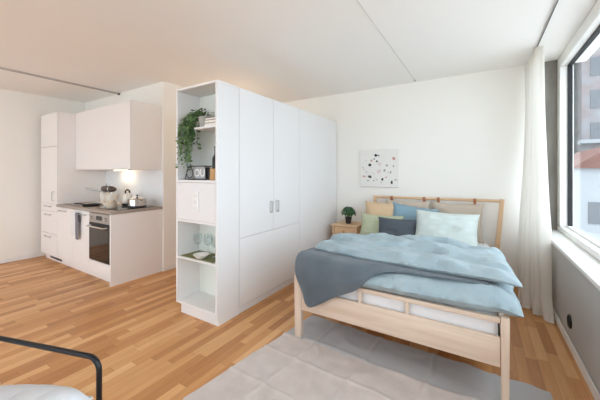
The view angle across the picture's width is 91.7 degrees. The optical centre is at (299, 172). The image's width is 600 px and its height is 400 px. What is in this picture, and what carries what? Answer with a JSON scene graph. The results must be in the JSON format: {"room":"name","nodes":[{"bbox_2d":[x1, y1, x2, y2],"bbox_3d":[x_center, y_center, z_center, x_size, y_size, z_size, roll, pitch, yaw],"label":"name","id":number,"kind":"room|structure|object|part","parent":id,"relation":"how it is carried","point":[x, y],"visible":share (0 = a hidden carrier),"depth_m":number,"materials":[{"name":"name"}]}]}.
{"room":"studio apartment","nodes":[
{"label":"studio apartment","id":0,"kind":"room"},
{"bbox_2d":[0,88,83,259],"bbox_3d":[-4.698,0.046,3.693,0.200,2.508,6.907,0,0,32],"label":"wall","id":1,"kind":"structure","parent":0,"point":[21,113],"depth_m":4.37,"materials":[{"name":"white paint"}]},
{"bbox_2d":[0,253,35,263],"bbox_3d":[-5.201,1.270,2.684,0.012,0.060,4.260,0,0,32],"label":"baseboard","id":2,"kind":"structure","parent":1,"relation":"attached to","point":[17,258],"depth_m":4.31,"materials":[{"name":"white wood"}]},
{"bbox_2d":[84,81,183,270],"bbox_3d":[-2.294,0.046,5.209,2.280,2.508,1.794,0,0,32],"label":"wall","id":3,"kind":"structure","parent":0,"point":[163,94],"depth_m":3.93,"materials":[{"name":"white paint"}]},
{"bbox_2d":[76,100,160,169],"bbox_3d":[-2.576,-0.458,4.084,1.480,0.848,0.410,0,0,32],"label":"upper cabinet","id":4,"kind":"object","parent":3,"relation":"attached to","point":[126,135],"visible":1,"depth_m":3.76,"materials":[{"name":"white"}]},
{"bbox_3d":[-2.991,-0.463,4.116,0.738,0.835,0.019,0,0,32],"label":"door","id":5,"kind":"part","parent":4,"relation":"part of","materials":[{"name":"white laminate"}]},
{"bbox_3d":[-2.363,-0.463,3.726,0.736,0.835,0.019,0,0,32],"label":"door","id":6,"kind":"part","parent":4,"relation":"part of","materials":[{"name":"white laminate"}]},
{"bbox_2d":[106,169,163,205],"bbox_3d":[-2.449,0.199,4.247,1.526,0.488,0.001,0,0,32],"label":"backsplash","id":7,"kind":"structure","parent":3,"relation":"attached to","point":[149,184],"depth_m":4.13,"materials":[{"name":"white tile"}]},
{"bbox_2d":[163,264,175,271],"bbox_3d":[-1.324,1.275,4.598,0.012,0.050,1.806,0,0,32],"label":"baseboard","id":8,"kind":"structure","parent":3,"relation":"attached to","point":[174,265],"depth_m":3.90,"materials":[{"name":"white wood"}]},
{"bbox_2d":[0,255,594,399],"bbox_3d":[-1.800,1.360,2.008,6.902,0.120,7.107,0,0,32],"label":"floor","id":9,"kind":"structure","parent":0,"point":[146,348],"depth_m":2.31,"materials":[{"name":"brown wood"}]},
{"bbox_2d":[0,335,101,399],"bbox_3d":[-1.227,0.880,0.860,0.881,0.840,0.680,0,0,15],"label":"armchair","id":10,"kind":"object","parent":9,"relation":"on","point":[20,391],"visible":1,"depth_m":1.06,"materials":[{"name":"black metal"}]},
{"bbox_3d":[-1.116,0.864,0.827,0.595,0.233,0.626,0,0,15],"label":"seat","id":11,"kind":"part","parent":10,"relation":"part of","materials":[{"name":"grey fabric"}]},
{"bbox_2d":[41,112,105,262],"bbox_3d":[-3.530,0.215,4.529,0.600,2.170,0.663,0,0,32],"label":"tall cabinet","id":12,"kind":"object","parent":9,"relation":"on","point":[61,183],"visible":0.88,"depth_m":4.26,"materials":[{"name":"white laminate"}]},
{"bbox_3d":[-3.683,1.045,4.285,0.594,0.318,0.019,0,0,32],"label":"drawer","id":13,"kind":"part","parent":12,"relation":"part of","materials":[{"name":"white laminate"}]},
{"bbox_3d":[-3.683,0.722,4.285,0.594,0.316,0.019,0,0,32],"label":"drawer","id":14,"kind":"part","parent":12,"relation":"part of","materials":[{"name":"white laminate"}]},
{"bbox_3d":[-3.683,0.501,4.285,0.594,0.114,0.019,0,0,32],"label":"drawer","id":15,"kind":"part","parent":12,"relation":"part of","materials":[{"name":"white laminate"}]},
{"bbox_3d":[-3.683,0.030,4.285,0.594,0.815,0.019,0,0,32],"label":"door","id":16,"kind":"part","parent":12,"relation":"part of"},
{"bbox_3d":[-3.683,-0.624,4.285,0.594,0.482,0.019,0,0,32],"label":"door","id":17,"kind":"part","parent":12,"relation":"part of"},
{"bbox_2d":[57,207,109,281],"bbox_3d":[-2.645,0.890,3.978,1.482,0.820,0.663,0,0,32],"label":"base cabinet","id":18,"kind":"object","parent":9,"relation":"on","point":[74,253],"visible":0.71,"depth_m":3.85,"materials":[{"name":"white laminate"}]},
{"bbox_3d":[-3.218,0.843,3.995,0.486,0.722,0.019,0,0,32],"label":"door","id":19,"kind":"part","parent":18,"relation":"part of","materials":[{"name":"white laminate"}]},
{"bbox_2d":[70,212,80,239],"bbox_3d":[-2.893,0.679,3.751,0.222,0.342,0.042,0,0,32],"label":"dish towel","id":20,"kind":"object","parent":18,"relation":"hanging from","point":[75,218],"visible":0.99,"depth_m":3.73,"materials":[{"name":"white fabric"}]},
{"bbox_3d":[-2.806,0.843,3.739,0.475,0.722,0.019,0,0,32],"label":"door","id":21,"kind":"part","parent":18,"relation":"part of","materials":[{"name":"white laminate"}]},
{"bbox_2d":[86,212,109,277],"bbox_3d":[-2.239,0.842,3.710,0.506,0.724,0.689,0,0,32],"label":"oven","id":22,"kind":"object","parent":18,"relation":"in","point":[99,224],"visible":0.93,"depth_m":3.45,"materials":[{"name":"metal"}]},
{"bbox_3d":[-2.407,0.640,3.440,0.426,0.019,0.054,0,0,32],"label":"handle","id":23,"kind":"part","parent":22,"relation":"part of","materials":[{"name":"silver metal"}]},
{"bbox_3d":[-2.393,0.856,3.462,0.466,0.372,0.003,0,0,32],"label":"glass","id":24,"kind":"part","parent":22,"relation":"part of","materials":[{"name":"black glass"}]},
{"bbox_3d":[-2.384,1.134,3.476,0.506,0.140,0.019,0,0,32],"label":"panel","id":25,"kind":"part","parent":22,"relation":"part of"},
{"bbox_3d":[-2.386,0.832,3.474,0.498,0.451,0.025,0,0,32],"label":"door","id":26,"kind":"part","parent":22,"relation":"part of","materials":[{"name":"black glass"}]},
{"bbox_3d":[-2.385,0.542,3.474,0.506,0.115,0.023,0,0,32],"label":"control panel","id":27,"kind":"part","parent":22,"relation":"part of","materials":[{"name":"metal"}]},
{"bbox_2d":[56,201,162,214],"bbox_3d":[-2.625,0.461,3.977,1.512,0.034,0.643,0,0,32],"label":"countertop","id":28,"kind":"structure","parent":18,"relation":"on","point":[95,209],"depth_m":3.64,"materials":[{"name":"stone"}]},
{"bbox_2d":[65,201,98,204],"bbox_3d":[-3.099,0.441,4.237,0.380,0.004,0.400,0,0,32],"label":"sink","id":29,"kind":"object","parent":28,"relation":"in","point":[92,201],"visible":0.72,"depth_m":4.31,"materials":[{"name":"metal"}]},
{"bbox_2d":[70,202,97,204],"bbox_3d":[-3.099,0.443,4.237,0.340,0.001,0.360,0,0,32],"label":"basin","id":30,"kind":"object","parent":29,"relation":"in","point":[79,202],"depth_m":4.20,"materials":[{"name":"metal"}]},
{"bbox_2d":[74,203,100,206],"bbox_3d":[-2.854,0.424,3.932,0.385,0.036,0.224,0,0,32],"label":"frying pan","id":31,"kind":"object","parent":28,"relation":"on","point":[82,204],"visible":1,"depth_m":3.90,"materials":[{"name":"black metal"}]},
{"bbox_2d":[98,183,119,204],"bbox_3d":[-2.703,0.296,4.120,0.337,0.294,0.184,0,0,32],"label":"pot","id":32,"kind":"object","parent":28,"relation":"on","point":[105,196],"visible":0.85,"depth_m":4.07,"materials":[{"name":"beige metal"}]},
{"bbox_2d":[104,194,118,201],"bbox_3d":[-2.642,0.356,4.082,0.184,0.110,0.184,0,0,32],"label":"bowl","id":33,"kind":"object","parent":32,"relation":"on","point":[107,197],"depth_m":4.03,"materials":[{"name":"silver metal"}]},
{"bbox_2d":[98,205,153,210],"bbox_3d":[-2.230,0.440,3.732,0.490,0.007,0.460,0,0,32],"label":"cooktop","id":34,"kind":"object","parent":28,"relation":"in","point":[120,207],"visible":0.51,"depth_m":3.58,"materials":[{"name":"black glass"}]},
{"bbox_2d":[106,200,116,207],"bbox_3d":[-2.359,0.392,3.647,0.116,0.090,0.116,0,0,32],"label":"storage jar","id":35,"kind":"object","parent":34,"relation":"on","point":[111,203],"visible":0.97,"depth_m":3.60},
{"bbox_2d":[122,189,131,205],"bbox_3d":[-2.325,0.326,3.938,0.149,0.222,0.134,0,0,-7],"label":"kettle","id":36,"kind":"object","parent":34,"relation":"on","point":[126,196],"visible":0.73,"depth_m":3.88,"materials":[{"name":"silver ceramic"}]},
{"bbox_2d":[127,195,146,207],"bbox_3d":[-2.078,0.357,3.720,0.289,0.160,0.224,0,0,32],"label":"saucepan","id":37,"kind":"object","parent":34,"relation":"on","point":[134,202],"visible":1,"depth_m":3.63,"materials":[{"name":"silver metal"}]},
{"bbox_3d":[-2.078,0.320,3.720,0.214,0.024,0.214,0,0,32],"label":"lid","id":38,"kind":"part","parent":37,"relation":"part of","materials":[{"name":"silver metal"}]},
{"bbox_2d":[110,209,161,286],"bbox_3d":[-1.997,0.890,3.591,0.022,0.820,0.635,0,0,32],"label":"end panel","id":39,"kind":"object","parent":9,"relation":"on","point":[135,237],"visible":1,"depth_m":3.56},
{"bbox_2d":[176,80,238,325],"bbox_3d":[-0.867,0.257,2.704,0.555,2.087,0.275,0,0,32],"label":"open shelf unit","id":40,"kind":"object","parent":9,"relation":"on","point":[208,292],"depth_m":2.63,"materials":[{"name":"white laminate"}]},
{"bbox_3d":[-1.090,0.225,2.850,0.022,1.980,0.262,0,0,32],"label":"panel","id":41,"kind":"part","parent":40,"relation":"part of","materials":[{"name":"white laminate"}]},
{"bbox_2d":[174,108,213,170],"bbox_3d":[-0.976,-0.300,2.688,0.360,0.570,0.241,0,0,32],"label":"trailing plant","id":42,"kind":"object","parent":40,"relation":"on","point":[187,126],"visible":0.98,"depth_m":2.67,"materials":[{"name":"green plant"}]},
{"bbox_3d":[-1.000,-0.287,2.687,0.311,0.576,0.157,0,0,32],"label":"stem","id":43,"kind":"part","parent":42,"relation":"part of","materials":[{"name":"green plant"}]},
{"bbox_3d":[-0.870,-0.459,2.662,0.116,0.100,0.116,0,0,32],"label":"pot","id":44,"kind":"part","parent":42,"relation":"part of","materials":[{"name":"grey ceramic"}]},
{"bbox_3d":[-0.928,0.258,2.588,0.080,0.175,0.014,0,0,32],"label":"socket strip","id":45,"kind":"part","parent":40,"relation":"part of","materials":[{"name":"white plastic"}]},
{"bbox_3d":[-0.869,0.784,2.703,0.508,0.018,0.254,0,0,32],"label":"shelf","id":46,"kind":"part","parent":40,"relation":"part of","materials":[{"name":"white laminate"}]},
{"bbox_3d":[-0.867,0.441,2.705,0.508,0.022,0.248,0,0,32],"label":"shelf","id":47,"kind":"part","parent":40,"relation":"part of","materials":[{"name":"white laminate"}]},
{"bbox_3d":[-0.868,0.076,2.704,0.508,0.022,0.250,0,0,32],"label":"shelf","id":48,"kind":"part","parent":40,"relation":"part of","materials":[{"name":"white laminate"}]},
{"bbox_3d":[-0.867,1.204,2.705,0.508,0.022,0.248,0,0,32],"label":"floor shelf","id":49,"kind":"part","parent":40,"relation":"part of","materials":[{"name":"white laminate"}]},
{"bbox_3d":[-0.928,0.259,2.607,0.505,0.339,0.019,0,0,32],"label":"flap door","id":50,"kind":"part","parent":40,"relation":"part of","materials":[{"name":"white laminate"}]},
{"bbox_2d":[181,250,214,262],"bbox_3d":[-0.873,0.771,2.694,0.430,0.006,0.208,0,0,32],"label":"placemat","id":51,"kind":"object","parent":40,"relation":"on","point":[210,258],"visible":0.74,"depth_m":2.67,"materials":[{"name":"green fabric"}]},
{"bbox_2d":[193,252,209,258],"bbox_3d":[-0.893,0.751,2.635,0.144,0.032,0.144,0,0,32],"label":"bowl","id":52,"kind":"object","parent":51,"relation":"on","point":[200,255],"visible":1,"depth_m":2.66,"materials":[{"name":"white ceramic"}]},
{"bbox_2d":[185,166,211,179],"bbox_3d":[-0.939,0.000,2.728,0.301,0.128,0.108,0,0,32],"label":"magazine rack","id":53,"kind":"object","parent":40,"relation":"on","point":[188,166],"visible":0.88,"depth_m":2.70,"materials":[{"name":"black metal"}]},
{"bbox_2d":[194,165,205,178],"bbox_3d":[-0.926,-0.008,2.695,0.150,0.124,0.009,0,0,32],"label":"magazine","id":54,"kind":"object","parent":53,"relation":"in","point":[199,172],"visible":1,"depth_m":2.69,"materials":[{"name":"white paper"}]},
{"bbox_2d":[206,167,209,178],"bbox_3d":[-0.865,0.002,2.680,0.100,0.104,0.007,0,0,32],"label":"notebook","id":55,"kind":"object","parent":53,"relation":"in","point":[207,168],"visible":0.56,"depth_m":2.66,"materials":[{"name":"black paper"}]},
{"bbox_3d":[-0.767,-0.399,2.648,0.278,0.018,0.240,0,0,32],"label":"half shelf","id":56,"kind":"part","parent":40,"relation":"part of","materials":[{"name":"white laminate"}]},
{"bbox_3d":[-0.798,0.226,2.816,0.507,1.979,0.011,0,0,32],"label":"panel","id":57,"kind":"part","parent":40,"relation":"part of","materials":[{"name":"laminate"}]},
{"bbox_3d":[-0.863,-0.776,2.709,0.555,0.022,0.262,0,0,32],"label":"panel","id":58,"kind":"part","parent":40,"relation":"part of","materials":[{"name":"white laminate"}]},
{"bbox_2d":[204,122,214,125],"bbox_3d":[-0.740,-0.423,2.606,0.160,0.030,0.156,0,0,32],"label":"book","id":59,"kind":"object","parent":40,"relation":"on","point":[211,123],"visible":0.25,"depth_m":2.55,"materials":[{"name":"white paper"}]},
{"bbox_2d":[210,169,214,179],"bbox_3d":[-0.740,0.014,2.569,0.108,0.102,0.108,0,0,32],"label":"canister","id":60,"kind":"object","parent":40,"relation":"on","point":[212,171],"visible":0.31,"depth_m":2.52,"materials":[{"name":"orange wood"}]},
{"bbox_2d":[212,146,214,168],"bbox_3d":[-0.744,-0.131,2.571,0.060,0.210,0.060,0,0,32],"label":"bottle","id":61,"kind":"object","parent":60,"relation":"in","point":[213,158],"visible":0.27,"depth_m":2.55,"materials":[{"name":"black plastic"}]},
{"bbox_3d":[-0.638,0.237,2.569,0.024,2.005,0.262,0,0,32],"label":"panel","id":62,"kind":"part","parent":40,"relation":"part of","materials":[{"name":"white laminate"}]},
{"bbox_2d":[239,88,335,313],"bbox_3d":[-0.220,0.257,3.712,0.588,2.087,2.116,0,0,32],"label":"wardrobe","id":63,"kind":"object","parent":9,"relation":"on","point":[287,153],"visible":0.75,"depth_m":3.19,"materials":[{"name":"white laminate"}]},
{"bbox_3d":[-0.428,-0.090,2.901,0.019,1.388,0.515,0,0,32],"label":"door","id":64,"kind":"part","parent":63,"relation":"part of","materials":[{"name":"white laminate"}]},
{"bbox_3d":[-0.290,0.920,3.123,0.019,0.628,1.038,0,0,32],"label":"drawer","id":65,"kind":"part","parent":63,"relation":"part of","materials":[{"name":"white laminate"}]},
{"bbox_3d":[-0.153,-0.090,3.343,0.019,1.388,0.520,0,0,32],"label":"door","id":66,"kind":"part","parent":63,"relation":"part of","materials":[{"name":"white laminate"}]},
{"bbox_3d":[0.269,0.225,4.022,0.019,2.018,1.073,0,0,32],"label":"fixed panel","id":67,"kind":"part","parent":63,"relation":"part of","materials":[{"name":"white laminate"}]},
{"bbox_2d":[331,220,361,234],"bbox_3d":[0.696,1.008,4.122,0.379,0.585,0.406,0,0,32],"label":"nightstand","id":68,"kind":"object","parent":9,"relation":"on","point":[341,226],"visible":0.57,"depth_m":4.00,"materials":[{"name":"brown wood"}]},
{"bbox_3d":[0.609,0.798,3.983,0.287,0.114,0.018,0,0,32],"label":"drawer","id":69,"kind":"part","parent":68,"relation":"part of","materials":[{"name":"brown wood"}]},
{"bbox_2d":[341,206,355,223],"bbox_3d":[0.687,0.595,4.127,0.220,0.239,0.220,0,0,32],"label":"potted houseplant","id":70,"kind":"object","parent":68,"relation":"on","point":[348,211],"visible":1,"depth_m":4.09,"materials":[{"name":"plant"}]},
{"bbox_3d":[0.686,0.669,4.131,0.102,0.092,0.102,0,0,32],"label":"pot","id":71,"kind":"part","parent":70,"relation":"part of","materials":[{"name":"ceramic"}]},
{"bbox_2d":[183,315,552,399],"bbox_3d":[0.427,1.286,1.692,1.838,0.027,1.284,0,0,32],"label":"rug","id":72,"kind":"object","parent":9,"relation":"on","point":[331,360],"visible":0.98,"depth_m":1.85,"materials":[{"name":"grey fabric"}]},
{"bbox_2d":[294,195,509,399],"bbox_3d":[1.127,0.800,2.812,1.502,1.000,2.099,0,0,32],"label":"bed","id":73,"kind":"object","parent":9,"relation":"on","point":[476,345],"visible":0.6,"depth_m":1.84,"materials":[{"name":"brown wood"}]},
{"bbox_3d":[-0.008,1.041,2.309,0.066,0.498,0.044,0,0,32],"label":"leg","id":74,"kind":"part","parent":73,"relation":"part of","materials":[{"name":"brown wood"}]},
{"bbox_3d":[0.562,0.990,1.952,1.287,0.164,0.024,0,0,32],"label":"footboard panel","id":75,"kind":"part","parent":73,"relation":"part of","materials":[{"name":"brown wood"}]},
{"bbox_2d":[386,196,429,208],"bbox_3d":[1.391,0.554,3.783,0.545,0.492,0.185,0,0,32],"label":"cushion","id":76,"kind":"object","parent":73,"relation":"attached to","point":[423,204],"visible":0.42,"depth_m":3.71,"materials":[{"name":"beige fabric"}]},
{"bbox_2d":[338,243,497,335],"bbox_3d":[1.083,0.901,2.809,1.291,0.198,1.966,0,0,32],"label":"mattress","id":77,"kind":"object","parent":73,"relation":"on","point":[481,325],"visible":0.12,"depth_m":1.82,"materials":[{"name":"white fabric"}]},
{"bbox_2d":[360,213,403,234],"bbox_3d":[1.002,0.662,3.616,0.540,0.277,0.157,0,0,32],"label":"pillow","id":78,"kind":"object","parent":77,"relation":"on","point":[370,223],"visible":0.51,"depth_m":3.63,"materials":[{"name":"green fabric"}]},
{"bbox_2d":[365,201,401,215],"bbox_3d":[1.062,0.590,3.769,0.480,0.421,0.177,0,0,32],"label":"pillow","id":79,"kind":"object","parent":77,"relation":"on","point":[383,209],"visible":0.3,"depth_m":3.75,"materials":[{"name":"fabric"}]},
{"bbox_2d":[378,217,416,235],"bbox_3d":[1.133,0.667,3.392,0.470,0.267,0.164,0,0,32],"label":"pillow","id":80,"kind":"object","parent":77,"relation":"on","point":[396,227],"visible":0.62,"depth_m":3.34,"materials":[{"name":"grey fabric"}]},
{"bbox_2d":[393,202,438,219],"bbox_3d":[1.362,0.598,3.541,0.586,0.459,0.194,0,0,32],"label":"pillow","id":81,"kind":"object","parent":77,"relation":"on","point":[409,212],"visible":0.29,"depth_m":3.54,"materials":[{"name":"blue fabric"}]},
{"bbox_2d":[315,233,523,316],"bbox_3d":[0.882,0.675,2.399,1.456,0.291,1.258,0,0,32],"label":"duvet","id":82,"kind":"object","parent":77,"relation":"on","point":[444,255],"visible":0.84,"depth_m":1.91,"materials":[{"name":"blue fabric"}]},
{"bbox_2d":[295,247,489,306],"bbox_3d":[0.584,0.823,2.094,1.303,0.382,0.432,0,0,32],"label":"throw blanket","id":83,"kind":"object","parent":82,"relation":"on","point":[322,276],"visible":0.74,"depth_m":2.09,"materials":[{"name":"fabric"}]},
{"bbox_2d":[415,209,479,245],"bbox_3d":[1.552,0.611,3.114,0.634,0.384,0.266,0,0,32],"label":"pillow","id":84,"kind":"object","parent":77,"relation":"on","point":[460,227],"visible":0.64,"depth_m":3.04,"materials":[{"name":"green fabric"}]},
{"bbox_3d":[0.562,0.815,1.952,1.287,0.030,0.032,0,0,32],"label":"rail","id":85,"kind":"part","parent":73,"relation":"part of","materials":[{"name":"brown wood"}]},
{"bbox_3d":[1.668,0.328,3.685,1.462,0.046,0.033,0,0,32],"label":"headboard rail","id":86,"kind":"part","parent":73,"relation":"part of","materials":[{"name":"brown wood"}]},
{"bbox_2d":[432,197,483,242],"bbox_3d":[1.874,0.551,3.484,0.550,0.497,0.183,0,0,32],"label":"cushion","id":87,"kind":"object","parent":73,"relation":"attached to","point":[475,208],"visible":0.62,"depth_m":3.41,"materials":[{"name":"beige fabric"}]},
{"bbox_3d":[2.242,0.800,3.303,0.149,1.000,0.059,0,0,6],"label":"post","id":88,"kind":"part","parent":73,"relation":"part of","materials":[{"name":"brown wood"}]},
{"bbox_3d":[1.657,0.985,2.457,0.025,0.150,1.976,0,0,32],"label":"rail","id":89,"kind":"part","parent":73,"relation":"part of","materials":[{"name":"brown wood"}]},
{"bbox_3d":[1.128,1.041,1.602,0.042,0.498,0.044,0,0,32],"label":"leg","id":90,"kind":"part","parent":73,"relation":"part of","materials":[{"name":"brown wood"}]},
{"bbox_2d":[0,0,599,102],"bbox_3d":[-1.758,-1.283,1.981,7.002,0.150,7.107,0,0,32],"label":"ceiling","id":91,"kind":"structure","parent":0,"point":[282,51],"depth_m":2.66,"materials":[{"name":"white paint"}]},
{"bbox_2d":[0,67,119,94],"bbox_3d":[-3.744,-1.194,2.804,0.032,0.028,3.805,0,0,32],"label":"ceiling track","id":92,"kind":"object","parent":91,"relation":"attached to","point":[2,68],"visible":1,"depth_m":3.75,"materials":[{"name":"grey metal"}]},
{"bbox_2d":[357,0,415,80],"bbox_3d":[0.044,-1.202,1.462,0.028,0.012,5.529,0,0,32],"label":"cable","id":93,"kind":"object","parent":91,"relation":"attached to","point":[357,0],"visible":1,"depth_m":2.55,"materials":[{"name":"grey paint"}]},
{"bbox_2d":[536,0,558,46],"bbox_3d":[0.926,-1.199,0.637,0.010,0.017,6.060,0,0,32],"label":"track","id":94,"kind":"object","parent":91,"relation":"attached to","point":[556,2],"visible":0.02,"depth_m":2.29,"materials":[{"name":"black plastic"}]},
{"bbox_2d":[517,45,554,323],"bbox_3d":[2.265,0.049,2.876,0.209,2.479,0.798,0,0,25],"label":"curtain","id":95,"kind":"object","parent":94,"relation":"hanging from","point":[535,231],"visible":0.99,"depth_m":2.75,"materials":[{"name":"fabric"}]},
{"bbox_2d":[284,65,557,287],"bbox_3d":[1.048,0.046,4.303,4.392,2.508,0.200,0,0,32],"label":"wall","id":96,"kind":"structure","parent":0,"point":[460,136],"depth_m":3.70,"materials":[{"name":"white paint"}]},
{"bbox_2d":[360,149,398,187],"bbox_3d":[1.117,-0.063,4.123,0.550,0.530,0.030,0,0,32],"label":"painting","id":97,"kind":"object","parent":96,"relation":"attached to","point":[378,168],"visible":1,"depth_m":4.11,"materials":[{"name":"white paper"}]},
{"bbox_2d":[544,60,556,229],"bbox_3d":[2.681,-0.298,3.162,0.170,1.817,0.012,0,0,32],"label":"trim","id":98,"kind":"structure","parent":96,"relation":"attached to","point":[550,66],"depth_m":3.13,"materials":[{"name":"grey paint"}]},
{"bbox_2d":[551,243,599,392],"bbox_3d":[0.977,0.970,0.279,0.240,0.660,6.707,0,0,32],"label":"wall","id":99,"kind":"structure","parent":0,"point":[573,294],"depth_m":1.96,"materials":[{"name":"grey paint"}]},
{"bbox_2d":[567,314,571,328],"bbox_3d":[2.004,1.105,2.168,0.011,0.100,0.100,0,0,32],"label":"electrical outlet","id":100,"kind":"object","parent":99,"relation":"in","point":[569,320],"visible":1,"depth_m":2.15,"materials":[{"name":"black plastic"}]},
{"bbox_2d":[551,230,599,290],"bbox_3d":[0.929,0.625,0.308,0.172,0.029,6.706,0,0,32],"label":"windowsill","id":101,"kind":"structure","parent":99,"relation":"attached to","point":[587,264],"depth_m":2.12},
{"bbox_2d":[553,308,599,399],"bbox_3d":[0.873,1.265,0.344,0.018,0.070,6.707,0,0,32],"label":"baseboard","id":102,"kind":"structure","parent":99,"relation":"attached to","point":[582,367],"depth_m":1.94,"materials":[{"name":"white wood"}]},
{"bbox_2d":[557,0,599,260],"bbox_3d":[1.030,-0.298,0.245,0.110,1.817,6.705,0,0,32],"label":"window","id":103,"kind":"structure","parent":99,"relation":"in","point":[589,30],"depth_m":2.98,"materials":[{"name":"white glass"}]},
{"label":"outside","id":104,"kind":"structure","parent":0,"visible":0},
{"bbox_3d":[19.058,7.400,11.696,100.000,0.200,120.000,0,0,32],"label":"ground","id":105,"kind":"structure","parent":104,"visible":0},
{"bbox_2d":[573,47,599,153],"bbox_3d":[36.408,-5.700,29.638,13.900,26.000,11.200,0,0,32],"label":"apartment block","id":106,"kind":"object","parent":105,"relation":"on","point":[586,73],"visible":0.38,"depth_m":29.19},
{"bbox_2d":[574,147,599,241],"bbox_3d":[22.023,2.750,21.570,4.600,9.100,8.500,0,0,32],"label":"gabled house","id":107,"kind":"structure","parent":105,"relation":"on","point":[587,162],"depth_m":18.97,"materials":[{"name":"white paint"}]}
]}

